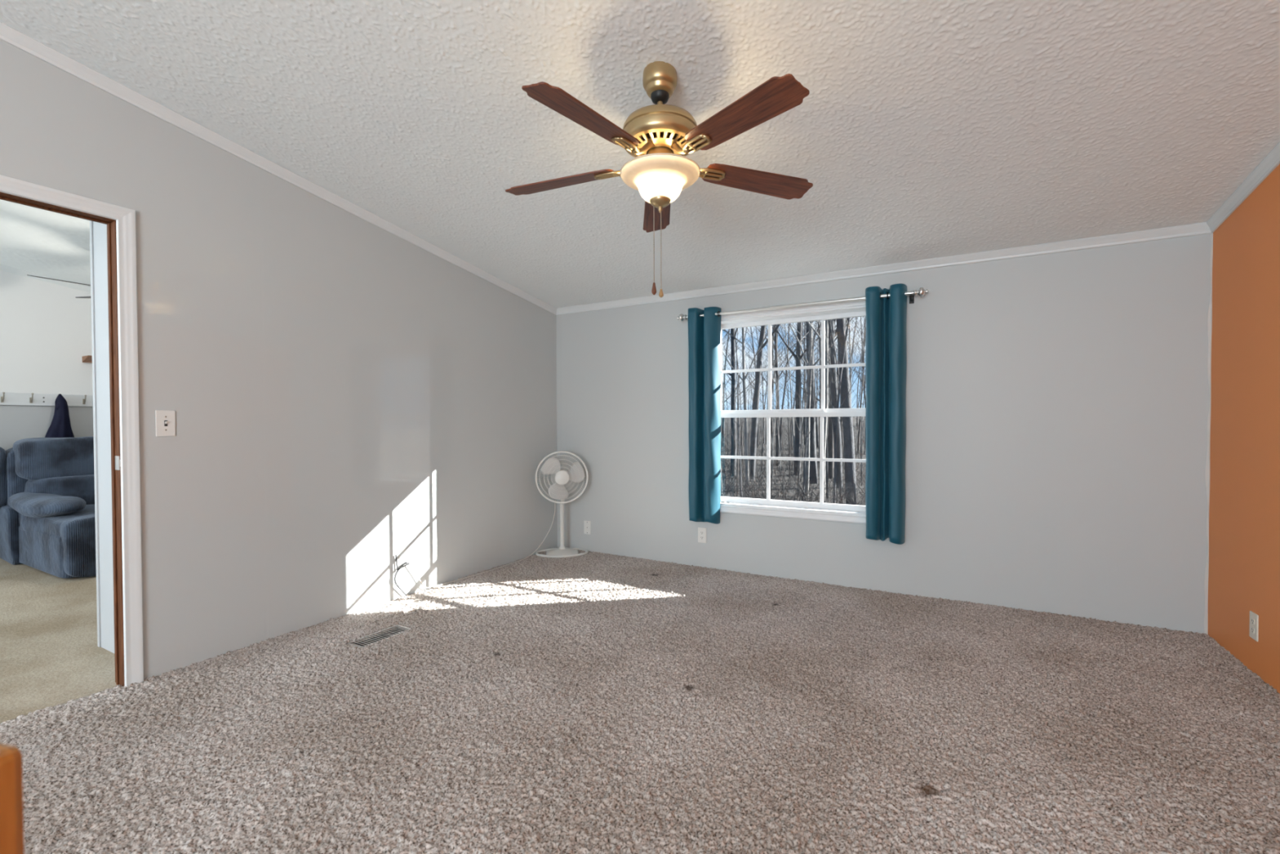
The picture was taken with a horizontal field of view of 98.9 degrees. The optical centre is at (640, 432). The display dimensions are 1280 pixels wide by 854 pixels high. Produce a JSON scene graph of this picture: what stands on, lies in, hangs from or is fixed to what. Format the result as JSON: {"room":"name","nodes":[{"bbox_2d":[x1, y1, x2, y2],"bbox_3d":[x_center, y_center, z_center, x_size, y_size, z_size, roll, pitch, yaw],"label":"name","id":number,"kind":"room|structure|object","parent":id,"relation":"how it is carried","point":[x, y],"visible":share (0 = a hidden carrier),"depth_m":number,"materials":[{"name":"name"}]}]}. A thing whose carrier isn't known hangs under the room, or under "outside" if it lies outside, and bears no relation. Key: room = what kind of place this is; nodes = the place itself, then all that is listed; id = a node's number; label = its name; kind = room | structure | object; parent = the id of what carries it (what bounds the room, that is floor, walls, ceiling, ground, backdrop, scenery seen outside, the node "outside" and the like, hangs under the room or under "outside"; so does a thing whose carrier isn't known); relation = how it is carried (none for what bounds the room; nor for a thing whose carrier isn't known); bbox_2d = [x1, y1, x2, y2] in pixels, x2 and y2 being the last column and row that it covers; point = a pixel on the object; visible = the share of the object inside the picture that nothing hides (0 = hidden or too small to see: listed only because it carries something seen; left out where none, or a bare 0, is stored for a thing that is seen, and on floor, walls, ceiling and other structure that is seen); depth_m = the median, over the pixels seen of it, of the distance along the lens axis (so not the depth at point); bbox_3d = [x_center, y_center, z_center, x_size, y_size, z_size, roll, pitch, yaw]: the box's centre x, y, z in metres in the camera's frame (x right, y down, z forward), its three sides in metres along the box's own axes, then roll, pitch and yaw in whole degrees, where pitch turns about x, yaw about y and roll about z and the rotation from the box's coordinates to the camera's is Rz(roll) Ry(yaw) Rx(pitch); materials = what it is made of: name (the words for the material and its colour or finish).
{"room":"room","nodes":[
{"label":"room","id":0,"kind":"room"},
{"bbox_2d":[0,199,90,287],"bbox_3d":[-4.303,-1.557,2.810,3.948,0.993,7.224,0,1,29],"label":"ceiling","id":1,"kind":"structure","parent":0,"point":[45,242],"depth_m":4.14,"materials":[{"name":"white paint"}]},
{"bbox_2d":[26,274,90,297],"bbox_3d":[-3.909,-1.209,4.244,1.204,0.338,1.150,0,1,29],"label":"ceiling fan","id":2,"kind":"object","parent":1,"relation":"hanging from","point":[27,274],"visible":0.04,"depth_m":3.88,"materials":[{"name":"white"}]},
{"bbox_2d":[0,270,93,450],"bbox_3d":[-6.055,-0.492,3.795,0.100,3.181,7.200,0,1,29],"label":"wall","id":3,"kind":"structure","parent":0,"point":[46,330],"depth_m":4.90,"materials":[{"name":"paint"}]},
{"bbox_2d":[0,264,90,293],"bbox_3d":[-6.002,-1.547,3.746,0.030,1.031,7.200,0,1,29],"label":"trim","id":4,"kind":"structure","parent":3,"relation":"attached to","point":[4,268],"depth_m":4.91,"materials":[{"name":"white paint"}]},
{"bbox_2d":[0,391,93,406],"bbox_3d":[-5.344,-0.297,4.890,0.075,0.110,2.200,0,1,29],"label":"coat rack","id":5,"kind":"object","parent":3,"relation":"attached to","point":[6,398],"visible":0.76,"depth_m":4.89,"materials":[{"name":"white paint"}]},
{"bbox_2d":[82,355,92,363],"bbox_3d":[-4.948,-0.695,5.507,0.160,0.056,0.925,0,1,29],"label":"wall shelf","id":6,"kind":"object","parent":3,"relation":"attached to","point":[88,358],"visible":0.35,"depth_m":5.12,"materials":[{"name":"brown wood"}]},
{"bbox_2d":[44,393,74,437],"bbox_3d":[-5.261,-0.043,4.965,0.144,0.620,0.245,0,1,29],"label":"jacket","id":7,"kind":"object","parent":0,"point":[60,425],"visible":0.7,"depth_m":4.94,"materials":[{"name":"blue fabric"}]},
{"bbox_2d":[55,398,66,410],"bbox_3d":[-5.246,-0.253,4.957,0.040,0.120,0.072,0,1,29],"label":"hood","id":8,"kind":"object","parent":7,"relation":"attached to","point":[60,403],"depth_m":4.94,"materials":[{"name":"blue fabric"}]},
{"bbox_2d":[93,221,114,653],"bbox_3d":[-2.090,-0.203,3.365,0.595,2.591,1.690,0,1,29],"label":"door","id":9,"kind":"structure","parent":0,"point":[100,230],"depth_m":2.73,"materials":[{"name":"grey paint"}]},
{"bbox_2d":[89,220,101,647],"bbox_3d":[-2.752,-0.188,2.780,0.025,2.552,0.037,0,1,29],"label":"trim","id":10,"kind":"structure","parent":9,"relation":"attached to","point":[91,245],"depth_m":2.77,"materials":[{"name":"grey paint"}]},
{"bbox_2d":[0,39,557,679],"bbox_3d":[-2.558,-0.472,1.840,0.088,3.181,7.200,0,1,29],"label":"wall","id":11,"kind":"structure","parent":0,"point":[347,397],"depth_m":2.93,"materials":[{"name":"grey paint"}]},
{"bbox_2d":[0,174,143,686],"bbox_3d":[-2.459,0.079,2.006,0.109,2.074,0.938,0,1,29],"label":"door frame","id":12,"kind":"structure","parent":11,"relation":"in","point":[120,221],"depth_m":2.36,"materials":[{"name":"white paint"}]},
{"bbox_2d":[155,409,175,436],"bbox_3d":[-2.145,-0.043,2.476,0.016,0.118,0.072,0,1,29],"label":"light switch","id":13,"kind":"object","parent":11,"relation":"attached to","point":[165,420],"visible":1,"depth_m":2.48,"materials":[{"name":"white plastic"}]},
{"bbox_2d":[0,22,556,315],"bbox_3d":[-2.508,-1.525,1.793,0.035,1.035,7.200,0,1,29],"label":"trim","id":14,"kind":"structure","parent":11,"relation":"attached to","point":[13,37],"depth_m":2.65,"materials":[{"name":"white paint"}]},
{"bbox_2d":[394,554,406,595],"bbox_3d":[-1.553,0.921,3.530,0.031,0.281,0.094,0,1,29],"label":"cable","id":15,"kind":"object","parent":11,"relation":"attached to","point":[400,557],"visible":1,"depth_m":3.52,"materials":[{"name":"grey plastic"}]},
{"bbox_2d":[0,546,1279,853],"bbox_3d":[-2.421,1.119,1.798,8.409,0.081,7.211,0,1,29],"label":"floor","id":16,"kind":"structure","parent":0,"point":[593,702],"depth_m":2.02,"materials":[{"name":"carpet"}]},
{"bbox_2d":[0,435,96,577],"bbox_3d":[-4.455,0.540,4.817,1.488,1.049,2.211,0,1,29],"label":"recliner sofa","id":17,"kind":"object","parent":16,"relation":"on","point":[47,520],"visible":0.48,"depth_m":4.40,"materials":[{"name":"blue fabric"}]},
{"bbox_2d":[0,447,7,506],"bbox_3d":[-5.372,0.346,4.345,0.318,0.538,0.499,0,1,29],"label":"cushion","id":18,"kind":"object","parent":17,"relation":"on","point":[3,454],"depth_m":4.45,"materials":[{"name":"blue fabric"}]},
{"bbox_2d":[13,435,93,480],"bbox_3d":[-4.670,0.206,5.209,0.339,0.393,1.725,0,1,29],"label":"cushion","id":19,"kind":"object","parent":17,"relation":"on","point":[34,459],"depth_m":4.53,"materials":[{"name":"blue fabric"}]},
{"bbox_2d":[20,503,94,535],"bbox_3d":[-4.213,0.700,4.884,1.057,0.194,1.620,0,1,29],"label":"seat cushion","id":20,"kind":"object","parent":17,"relation":"on","point":[59,523],"depth_m":4.15,"materials":[{"name":"blue fabric"}]},
{"bbox_2d":[24,474,94,504],"bbox_3d":[-4.608,0.487,5.187,0.319,0.313,1.646,0,1,29],"label":"cushion","id":21,"kind":"object","parent":17,"relation":"on","point":[82,486],"depth_m":4.55,"materials":[{"name":"blue fabric"}]},
{"bbox_2d":[346,624,412,648],"bbox_3d":[-1.389,1.107,2.925,0.130,0.048,0.305,0,1,29],"label":"floor vent","id":22,"kind":"object","parent":16,"relation":"in","point":[368,640],"visible":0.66,"depth_m":2.95,"materials":[{"name":"grey metal"}]},
{"bbox_2d":[404,450,588,587],"bbox_3d":[-1.099,0.606,4.273,0.388,0.892,1.633,1,1,44],"label":"pedestal fan","id":23,"kind":"object","parent":16,"relation":"on","point":[557,491],"visible":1,"depth_m":4.63,"materials":[{"name":"white plastic"}]},
{"bbox_2d":[0,0,1279,307],"bbox_3d":[0.162,-1.335,2.206,4.335,0.541,3.920,0,1,29],"label":"ceiling","id":24,"kind":"structure","parent":0,"point":[923,129],"depth_m":2.24,"materials":[{"name":"white paint"}]},
{"bbox_2d":[505,61,813,297],"bbox_3d":[0.043,-0.944,2.063,1.243,0.848,1.230,0,1,29],"label":"ceiling fan","id":25,"kind":"object","parent":24,"relation":"hanging from","point":[660,136],"visible":1,"depth_m":1.98,"materials":[{"name":"brown wood"}]},
{"bbox_2d":[555,233,1210,633],"bbox_3d":[1.151,-0.025,3.991,4.293,2.195,0.160,0,1,29],"label":"wall","id":26,"kind":"structure","parent":0,"point":[1057,404],"depth_m":3.33,"materials":[{"name":"grey paint"}]},
{"bbox_2d":[583,520,591,534],"bbox_3d":[-0.470,0.832,4.816,0.072,0.118,0.008,0,1,29],"label":"jack plate","id":27,"kind":"object","parent":26,"relation":"attached to","point":[587,524],"visible":1,"depth_m":4.81,"materials":[{"name":"white plastic"}]},
{"bbox_2d":[697,527,706,542],"bbox_3d":[0.479,0.801,4.285,0.072,0.118,0.008,0,1,29],"label":"outlet","id":28,"kind":"object","parent":26,"relation":"attached to","point":[701,531],"visible":1,"depth_m":4.28,"materials":[{"name":"white plastic"}]},
{"bbox_2d":[720,300,866,524],"bbox_3d":[1.116,-0.152,4.002,1.360,1.525,0.191,0,1,29],"label":"window","id":29,"kind":"structure","parent":26,"relation":"in","point":[853,513],"depth_m":3.98,"materials":[{"name":"white plastic"}]},
{"bbox_2d":[676,287,928,321],"bbox_3d":[1.054,-0.879,3.872,1.736,0.080,0.116,0,1,29],"label":"curtain rod","id":30,"kind":"object","parent":26,"relation":"attached to","point":[921,292],"visible":0.81,"depth_m":3.75,"materials":[{"name":"silver metal"}]},
{"bbox_2d":[688,306,720,524],"bbox_3d":[0.483,-0.128,4.173,0.244,1.636,0.100,0,1,24],"label":"curtain","id":31,"kind":"object","parent":30,"relation":"hanging from","point":[704,332],"visible":1,"depth_m":4.15,"materials":[{"name":"teal fabric"}]},
{"bbox_2d":[865,283,906,544],"bbox_3d":[1.584,-0.116,3.559,0.250,1.653,0.125,0,1,29],"label":"curtain","id":32,"kind":"object","parent":30,"relation":"hanging from","point":[886,353],"visible":0.99,"depth_m":3.54,"materials":[{"name":"teal fabric"}]},
{"bbox_2d":[556,222,1212,315],"bbox_3d":[1.100,-1.078,3.889,4.293,0.054,0.035,0,1,29],"label":"trim","id":33,"kind":"structure","parent":26,"relation":"attached to","point":[1197,228],"depth_m":3.49,"materials":[{"name":"white paint"}]},
{"bbox_2d":[1204,232,1213,634],"bbox_3d":[2.977,0.012,2.876,0.017,2.106,0.006,0,1,29],"label":"trim","id":34,"kind":"structure","parent":26,"relation":"attached to","point":[1210,308],"depth_m":2.87,"materials":[{"name":"grey"}]},
{"bbox_2d":[1208,164,1279,693],"bbox_3d":[1.319,-0.451,-0.235,0.120,3.181,7.360,0,1,29],"label":"wall","id":35,"kind":"structure","parent":0,"point":[1244,571],"depth_m":2.52,"materials":[{"name":"orange paint"}]},
{"bbox_2d":[1206,141,1279,232],"bbox_3d":[1.209,-1.503,-0.284,0.035,1.035,7.200,0,1,29],"label":"trim","id":36,"kind":"structure","parent":35,"relation":"attached to","point":[1272,160],"depth_m":2.49,"materials":[{"name":"white paint"}]},
{"bbox_2d":[1248,610,1258,641],"bbox_3d":[2.738,0.863,2.448,0.008,0.118,0.072,0,1,29],"label":"outlet","id":37,"kind":"object","parent":35,"relation":"attached to","point":[1254,618],"visible":1,"depth_m":2.44,"materials":[{"name":"beige plastic"}]},
{"bbox_3d":[-1.579,1.164,-0.881,4.333,0.050,3.355,0,1,29],"label":"floor","id":38,"kind":"structure","parent":0,"visible":0},
{"bbox_2d":[0,742,24,853],"bbox_3d":[-0.575,0.650,0.376,0.418,0.932,0.036,0,1,15],"label":"wooden post","id":39,"kind":"object","parent":38,"relation":"on","point":[11,809],"visible":1,"depth_m":0.32,"materials":[{"name":"brown wood"}]},
{"label":"outside","id":40,"kind":"structure","parent":0,"visible":0},
{"bbox_2d":[720,416,866,505],"bbox_3d":[13.245,-0.494,40.269,130.000,4.064,74.700,0,1,29],"label":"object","id":41,"kind":"structure","parent":40,"point":[854,420],"depth_m":23.48,"materials":[{"name":"brown plant"}]},
{"bbox_2d":[721,328,745,475],"bbox_3d":[2.007,-5.837,20.249,6.313,15.219,4.648,0,1,2],"label":"bare tree","id":42,"kind":"object","parent":41,"relation":"on","point":[733,450],"visible":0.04,"depth_m":20.77,"materials":[{"name":"grey plant"}]},
{"bbox_2d":[721,333,746,455],"bbox_3d":[4.277,-2.168,27.958,2.081,7.374,2.658,-1,1,-41],"label":"tree","id":43,"kind":"object","parent":41,"relation":"on","point":[722,333],"visible":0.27,"depth_m":28.24,"materials":[{"name":"grey plant"}]},
{"bbox_2d":[721,329,751,446],"bbox_3d":[6.360,-4.921,36.376,3.643,11.929,4.948,0,1,-15],"label":"bare tree","id":44,"kind":"object","parent":41,"relation":"on","point":[728,337],"visible":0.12,"depth_m":37.36,"materials":[{"name":"grey plant"}]},
{"bbox_2d":[720,342,759,495],"bbox_3d":[2.108,-1.334,14.726,2.712,6.528,2.398,0,1,16],"label":"tree","id":45,"kind":"object","parent":41,"relation":"on","point":[738,343],"visible":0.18,"depth_m":14.92,"materials":[{"name":"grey plant"}]},
{"bbox_2d":[721,328,764,462],"bbox_3d":[4.743,-2.934,25.861,3.976,9.185,2.407,0,1,0],"label":"tree","id":46,"kind":"object","parent":41,"relation":"on","point":[735,329],"visible":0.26,"depth_m":25.53,"materials":[{"name":"brown plant"}]},
{"bbox_2d":[722,328,765,439],"bbox_3d":[6.358,-5.019,33.604,5.197,12.530,3.827,-1,1,-25],"label":"bare tree","id":47,"kind":"object","parent":41,"relation":"on","point":[735,328],"visible":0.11,"depth_m":32.86,"materials":[{"name":"grey plant"}]},
{"bbox_2d":[727,338,766,460],"bbox_3d":[5.330,-1.828,27.105,2.512,6.752,1.836,0,1,25],"label":"tree","id":48,"kind":"object","parent":41,"relation":"on","point":[748,339],"visible":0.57,"depth_m":26.79,"materials":[{"name":"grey plant"}]},
{"bbox_2d":[721,326,773,497],"bbox_3d":[2.381,-1.051,13.989,2.232,5.999,1.631,0,1,2],"label":"tree","id":49,"kind":"object","parent":41,"relation":"on","point":[738,431],"visible":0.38,"depth_m":13.68,"materials":[{"name":"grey plant"}]},
{"bbox_2d":[721,328,776,497],"bbox_3d":[2.772,-0.961,14.641,2.496,5.766,1.511,1,1,43],"label":"tree","id":50,"kind":"object","parent":41,"relation":"on","point":[737,328],"visible":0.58,"depth_m":14.57,"materials":[{"name":"brown plant"}]},
{"bbox_2d":[721,324,786,487],"bbox_3d":[3.090,-4.898,16.131,5.241,13.547,4.021,0,1,29],"label":"bare tree","id":51,"kind":"object","parent":41,"relation":"on","point":[746,454],"visible":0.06,"depth_m":16.52,"materials":[{"name":"grey plant"}]},
{"bbox_2d":[732,351,777,479],"bbox_3d":[3.592,-0.609,18.707,2.065,4.770,1.250,0,1,33],"label":"tree","id":52,"kind":"object","parent":41,"relation":"on","point":[745,352],"visible":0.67,"depth_m":18.79,"materials":[{"name":"brown plant"}]},
{"bbox_2d":[723,325,791,443],"bbox_3d":[8.731,-5.652,39.183,6.239,13.042,4.570,0,1,20],"label":"bare tree","id":53,"kind":"object","parent":41,"relation":"on","point":[757,326],"visible":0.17,"depth_m":39.41,"materials":[{"name":"grey plant"}]},
{"bbox_2d":[721,326,795,446],"bbox_3d":[7.609,-6.124,36.179,6.880,14.383,5.040,0,1,19],"label":"bare tree","id":54,"kind":"object","parent":41,"relation":"on","point":[751,333],"visible":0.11,"depth_m":36.55,"materials":[{"name":"grey plant"}]},
{"bbox_2d":[748,324,780,479],"bbox_3d":[5.298,-7.679,18.405,5.121,18.948,8.234,-1,1,-26],"label":"bare tree","id":55,"kind":"object","parent":41,"relation":"on","point":[759,357],"visible":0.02,"depth_m":19.40,"materials":[{"name":"grey plant"}]},
{"bbox_2d":[728,326,804,443],"bbox_3d":[8.896,-6.976,38.621,5.537,15.802,7.559,-1,1,-32],"label":"bare tree","id":56,"kind":"object","parent":41,"relation":"on","point":[748,326],"visible":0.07,"depth_m":38.65,"materials":[{"name":"grey plant"}]},
{"bbox_2d":[741,324,791,470],"bbox_3d":[4.997,-2.278,21.820,3.484,8.049,2.109,0,1,-17],"label":"tree","id":57,"kind":"object","parent":41,"relation":"on","point":[772,325],"visible":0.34,"depth_m":22.17,"materials":[{"name":"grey plant"}]},
{"bbox_2d":[755,328,790,470],"bbox_3d":[5.436,-1.794,22.899,2.594,6.974,1.896,-1,1,-20],"label":"tree","id":58,"kind":"object","parent":41,"relation":"on","point":[766,328],"visible":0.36,"depth_m":22.57,"materials":[{"name":"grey plant"}]},
{"bbox_2d":[744,326,807,473],"bbox_3d":[5.425,-2.623,21.232,3.650,8.785,3.227,0,1,0],"label":"tree","id":59,"kind":"object","parent":41,"relation":"on","point":[775,382],"visible":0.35,"depth_m":21.46,"materials":[{"name":"grey plant"}]},
{"bbox_2d":[761,324,794,478],"bbox_3d":[4.817,-1.213,19.454,2.584,5.970,1.565,-1,1,-21],"label":"tree","id":60,"kind":"object","parent":41,"relation":"on","point":[777,325],"visible":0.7,"depth_m":19.60,"materials":[{"name":"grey plant"}]},
{"bbox_2d":[755,324,806,465],"bbox_3d":[6.077,-6.355,24.246,5.393,15.979,6.403,0,1,-1],"label":"bare tree","id":61,"kind":"object","parent":41,"relation":"on","point":[777,455],"visible":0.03,"depth_m":24.18,"materials":[{"name":"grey plant"}]},
{"bbox_2d":[759,332,802,450],"bbox_3d":[7.398,-3.143,31.709,3.303,8.992,3.736,1,1,38],"label":"tree","id":62,"kind":"object","parent":41,"relation":"on","point":[773,376],"visible":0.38,"depth_m":31.64,"materials":[{"name":"grey plant"}]},
{"bbox_2d":[760,331,805,484],"bbox_3d":[4.131,-0.740,16.605,1.891,5.147,2.139,0,1,-17],"label":"tree","id":63,"kind":"object","parent":41,"relation":"on","point":[794,331],"visible":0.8,"depth_m":16.47,"materials":[{"name":"grey plant"}]},
{"bbox_2d":[746,321,820,453],"bbox_3d":[5.886,-3.260,21.472,4.193,10.092,3.707,0,1,36],"label":"tree","id":64,"kind":"object","parent":41,"relation":"on","point":[787,348],"visible":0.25,"depth_m":21.79,"materials":[{"name":"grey plant"}]},
{"bbox_2d":[773,337,795,446],"bbox_3d":[8.418,-2.341,32.596,2.677,7.197,1.956,-1,1,-43],"label":"tree","id":65,"kind":"object","parent":41,"relation":"on","point":[777,338],"visible":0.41,"depth_m":32.35,"materials":[{"name":"grey plant"}]},
{"bbox_2d":[766,323,805,423],"bbox_3d":[9.870,-8.643,34.760,6.921,19.587,9.711,0,1,15],"label":"bare tree","id":66,"kind":"object","parent":41,"relation":"on","point":[793,323],"visible":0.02,"depth_m":34.74,"materials":[{"name":"grey plant"}]},
{"bbox_2d":[763,331,813,486],"bbox_3d":[4.254,-0.666,16.472,1.311,5.004,2.166,-1,1,-20],"label":"tree","id":67,"kind":"object","parent":41,"relation":"on","point":[775,331],"visible":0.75,"depth_m":16.43,"materials":[{"name":"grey plant"}]},
{"bbox_2d":[782,357,803,457],"bbox_3d":[7.044,-1.228,24.861,1.465,5.592,2.420,0,1,-10],"label":"tree","id":68,"kind":"object","parent":41,"relation":"on","point":[802,357],"visible":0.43,"depth_m":24.90,"materials":[{"name":"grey plant"}]},
{"bbox_2d":[720,416,866,505],"bbox_3d":[3.846,-0.533,37.069,43.603,4.021,45.659,0,1,29],"label":"undergrowth","id":69,"kind":"object","parent":41,"relation":"on","point":[837,499],"visible":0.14,"depth_m":15.37,"materials":[{"name":"brown plant"}]},
{"bbox_2d":[770,324,817,444],"bbox_3d":[9.445,-7.012,35.233,5.797,16.146,4.830,0,1,14],"label":"bare tree","id":70,"kind":"object","parent":41,"relation":"on","point":[771,420],"visible":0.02,"depth_m":36.11,"materials":[{"name":"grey plant"}]},
{"bbox_2d":[778,322,821,447],"bbox_3d":[10.194,-7.371,33.929,6.028,17.058,8.457,0,1,16],"label":"bare tree","id":71,"kind":"object","parent":41,"relation":"on","point":[785,375],"visible":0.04,"depth_m":33.91,"materials":[{"name":"grey plant"}]},
{"bbox_2d":[782,325,819,434],"bbox_3d":[14.180,-8.377,47.301,6.050,17.266,8.259,0,1,-14],"label":"bare tree","id":72,"kind":"object","parent":41,"relation":"on","point":[788,326],"visible":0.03,"depth_m":47.33,"materials":[{"name":"grey plant"}]},
{"bbox_2d":[751,319,854,444],"bbox_3d":[10.280,-7.240,36.341,8.222,16.584,5.860,0,1,7],"label":"bare tree","id":73,"kind":"object","parent":41,"relation":"on","point":[803,363],"visible":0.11,"depth_m":35.16,"materials":[{"name":"grey plant"}]},
{"bbox_2d":[784,321,821,429],"bbox_3d":[6.771,-2.385,21.326,3.077,8.272,2.249,-1,1,-33],"label":"tree","id":74,"kind":"object","parent":41,"relation":"on","point":[804,383],"visible":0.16,"depth_m":21.62,"materials":[{"name":"grey plant"}]},
{"bbox_2d":[775,320,832,490],"bbox_3d":[4.291,-0.698,14.163,2.250,5.198,1.362,-1,1,-40],"label":"tree","id":75,"kind":"object","parent":41,"relation":"on","point":[814,321],"visible":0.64,"depth_m":14.34,"materials":[{"name":"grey plant"}]},
{"bbox_2d":[773,321,837,447],"bbox_3d":[10.476,-7.373,32.930,8.192,17.125,6.001,0,1,-9],"label":"bare tree","id":76,"kind":"object","parent":41,"relation":"on","point":[816,420],"visible":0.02,"depth_m":32.92,"materials":[{"name":"grey plant"}]},
{"bbox_2d":[791,332,821,457],"bbox_3d":[8.419,-3.124,27.547,3.410,9.283,3.857,0,1,5],"label":"tree","id":77,"kind":"object","parent":41,"relation":"on","point":[820,332],"visible":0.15,"depth_m":27.43,"materials":[{"name":"grey plant"}]},
{"bbox_2d":[765,318,848,475],"bbox_3d":[6.558,-6.964,18.911,5.345,17.502,7.260,0,1,1],"label":"bare tree","id":78,"kind":"object","parent":41,"relation":"on","point":[798,383],"visible":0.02,"depth_m":20.64,"materials":[{"name":"grey plant"}]},
{"bbox_2d":[805,321,817,484],"bbox_3d":[3.717,-8.961,17.196,7.668,21.651,7.106,0,1,28],"label":"bare tree","id":79,"kind":"object","parent":41,"relation":"on","point":[813,464],"visible":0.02,"depth_m":17.33,"materials":[{"name":"grey plant"}]},
{"bbox_2d":[767,320,856,463],"bbox_3d":[7.110,-4.189,24.412,4.749,11.449,3.497,0,1,-4],"label":"bare tree","id":80,"kind":"object","parent":41,"relation":"on","point":[820,344],"visible":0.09,"depth_m":24.81,"materials":[{"name":"grey plant"}]},
{"bbox_2d":[779,317,853,496],"bbox_3d":[4.630,-5.219,14.826,4.233,14.260,5.517,-1,1,-41],"label":"bare tree","id":81,"kind":"object","parent":41,"relation":"on","point":[807,455],"visible":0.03,"depth_m":14.56,"materials":[{"name":"grey plant"}]},
{"bbox_2d":[794,347,839,455],"bbox_3d":[7.877,-2.703,24.577,3.746,8.655,2.268,0,1,30],"label":"tree","id":82,"kind":"object","parent":41,"relation":"on","point":[805,348],"visible":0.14,"depth_m":24.91,"materials":[{"name":"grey plant"}]},
{"bbox_2d":[775,320,859,501],"bbox_3d":[4.202,-1.499,12.811,2.587,6.956,1.891,0,1,-12],"label":"tree","id":83,"kind":"object","parent":41,"relation":"on","point":[810,384],"visible":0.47,"depth_m":13.17,"materials":[{"name":"grey plant"}]},
{"bbox_2d":[807,320,828,500],"bbox_3d":[4.103,-6.231,13.469,4.868,16.399,6.344,0,1,19],"label":"bare tree","id":84,"kind":"object","parent":41,"relation":"on","point":[826,326],"visible":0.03,"depth_m":13.51,"materials":[{"name":"grey plant"}]},
{"bbox_2d":[782,324,865,457],"bbox_3d":[5.916,-1.798,17.567,3.025,7.280,2.674,0,1,18],"label":"tree","id":85,"kind":"object","parent":41,"relation":"on","point":[834,325],"visible":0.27,"depth_m":17.35,"materials":[{"name":"grey plant"}]},
{"bbox_2d":[792,317,859,497],"bbox_3d":[5.119,-2.341,14.853,2.433,8.619,3.107,-1,1,-43],"label":"tree","id":86,"kind":"object","parent":41,"relation":"on","point":[853,317],"visible":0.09,"depth_m":14.36,"materials":[{"name":"grey plant"}]},
{"bbox_2d":[792,319,859,496],"bbox_3d":[4.781,-1.913,14.188,2.100,7.734,2.875,0,1,0],"label":"tree","id":87,"kind":"object","parent":41,"relation":"on","point":[830,322],"visible":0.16,"depth_m":14.27,"materials":[{"name":"grey plant"}]},
{"bbox_2d":[805,317,864,502],"bbox_3d":[4.765,-2.022,13.595,3.469,8.015,2.100,0,1,-10],"label":"tree","id":88,"kind":"object","parent":41,"relation":"on","point":[829,339],"visible":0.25,"depth_m":13.29,"materials":[{"name":"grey plant"}]},
{"bbox_2d":[828,319,842,488],"bbox_3d":[6.382,-8.298,17.621,7.189,20.298,6.662,-1,1,-38],"label":"bare tree","id":89,"kind":"object","parent":41,"relation":"on","point":[832,393],"visible":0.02,"depth_m":16.26,"materials":[{"name":"grey plant"}]},
{"bbox_2d":[814,323,861,444],"bbox_3d":[12.297,-6.110,33.820,4.852,14.376,5.761,0,1,35],"label":"bare tree","id":90,"kind":"object","parent":41,"relation":"on","point":[842,435],"visible":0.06,"depth_m":33.97,"materials":[{"name":"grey plant"}]},
{"bbox_2d":[826,317,850,478],"bbox_3d":[6.627,-7.809,18.628,7.663,19.212,5.075,0,1,11],"label":"bare tree","id":91,"kind":"object","parent":41,"relation":"on","point":[830,433],"visible":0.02,"depth_m":19.03,"materials":[{"name":"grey plant"}]},
{"bbox_2d":[817,316,866,407],"bbox_3d":[6.552,-2.976,16.280,4.071,9.799,3.600,-1,1,-31],"label":"tree","id":92,"kind":"object","parent":41,"relation":"on","point":[849,345],"visible":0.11,"depth_m":16.37,"materials":[{"name":"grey plant"}]},
{"bbox_2d":[828,317,863,503],"bbox_3d":[5.333,-2.758,13.023,2.606,9.588,3.566,0,1,7],"label":"tree","id":93,"kind":"object","parent":41,"relation":"on","point":[848,320],"visible":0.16,"depth_m":12.98,"materials":[{"name":"grey plant"}]},
{"bbox_2d":[835,318,857,505],"bbox_3d":[4.317,-8.877,14.826,5.845,21.625,9.397,0,1,6],"label":"bare tree","id":94,"kind":"object","parent":41,"relation":"on","point":[847,424],"visible":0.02,"depth_m":13.16,"materials":[{"name":"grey plant"}]},
{"bbox_2d":[835,316,864,376],"bbox_3d":[14.498,-6.331,38.879,4.959,14.153,6.771,1,1,42],"label":"bare tree","id":95,"kind":"object","parent":41,"relation":"on","point":[855,317],"visible":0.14,"depth_m":38.80,"materials":[{"name":"grey plant"}]},
{"bbox_2d":[848,315,866,453],"bbox_3d":[12.268,-4.442,30.374,4.543,11.337,3.826,0,1,4],"label":"bare tree","id":96,"kind":"object","parent":41,"relation":"on","point":[863,375],"visible":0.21,"depth_m":30.43,"materials":[{"name":"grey plant"}]},
{"bbox_2d":[848,317,866,408],"bbox_3d":[12.733,-4.660,31.161,4.683,11.685,3.944,0,1,23],"label":"bare tree","id":97,"kind":"object","parent":41,"relation":"on","point":[860,317],"visible":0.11,"depth_m":31.11,"materials":[{"name":"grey plant"}]},
{"bbox_2d":[850,320,866,429],"bbox_3d":[20.177,-6.180,48.478,4.371,12.173,3.642,0,1,-13],"label":"bare tree","id":98,"kind":"object","parent":41,"relation":"on","point":[853,320],"visible":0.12,"depth_m":48.80,"materials":[{"name":"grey plant"}]},
{"bbox_2d":[853,356,866,485],"bbox_3d":[7.025,-1.210,17.090,1.652,6.077,2.261,-1,1,-39],"label":"tree","id":99,"kind":"object","parent":41,"relation":"on","point":[861,431],"visible":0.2,"depth_m":16.81,"materials":[{"name":"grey plant"}]},
{"bbox_2d":[855,331,865,425],"bbox_3d":[22.144,-6.843,53.053,4.486,12.696,6.295,0,1,20],"label":"bare tree","id":100,"kind":"object","parent":41,"relation":"on","point":[860,383],"visible":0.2,"depth_m":53.08,"materials":[{"name":"grey plant"}]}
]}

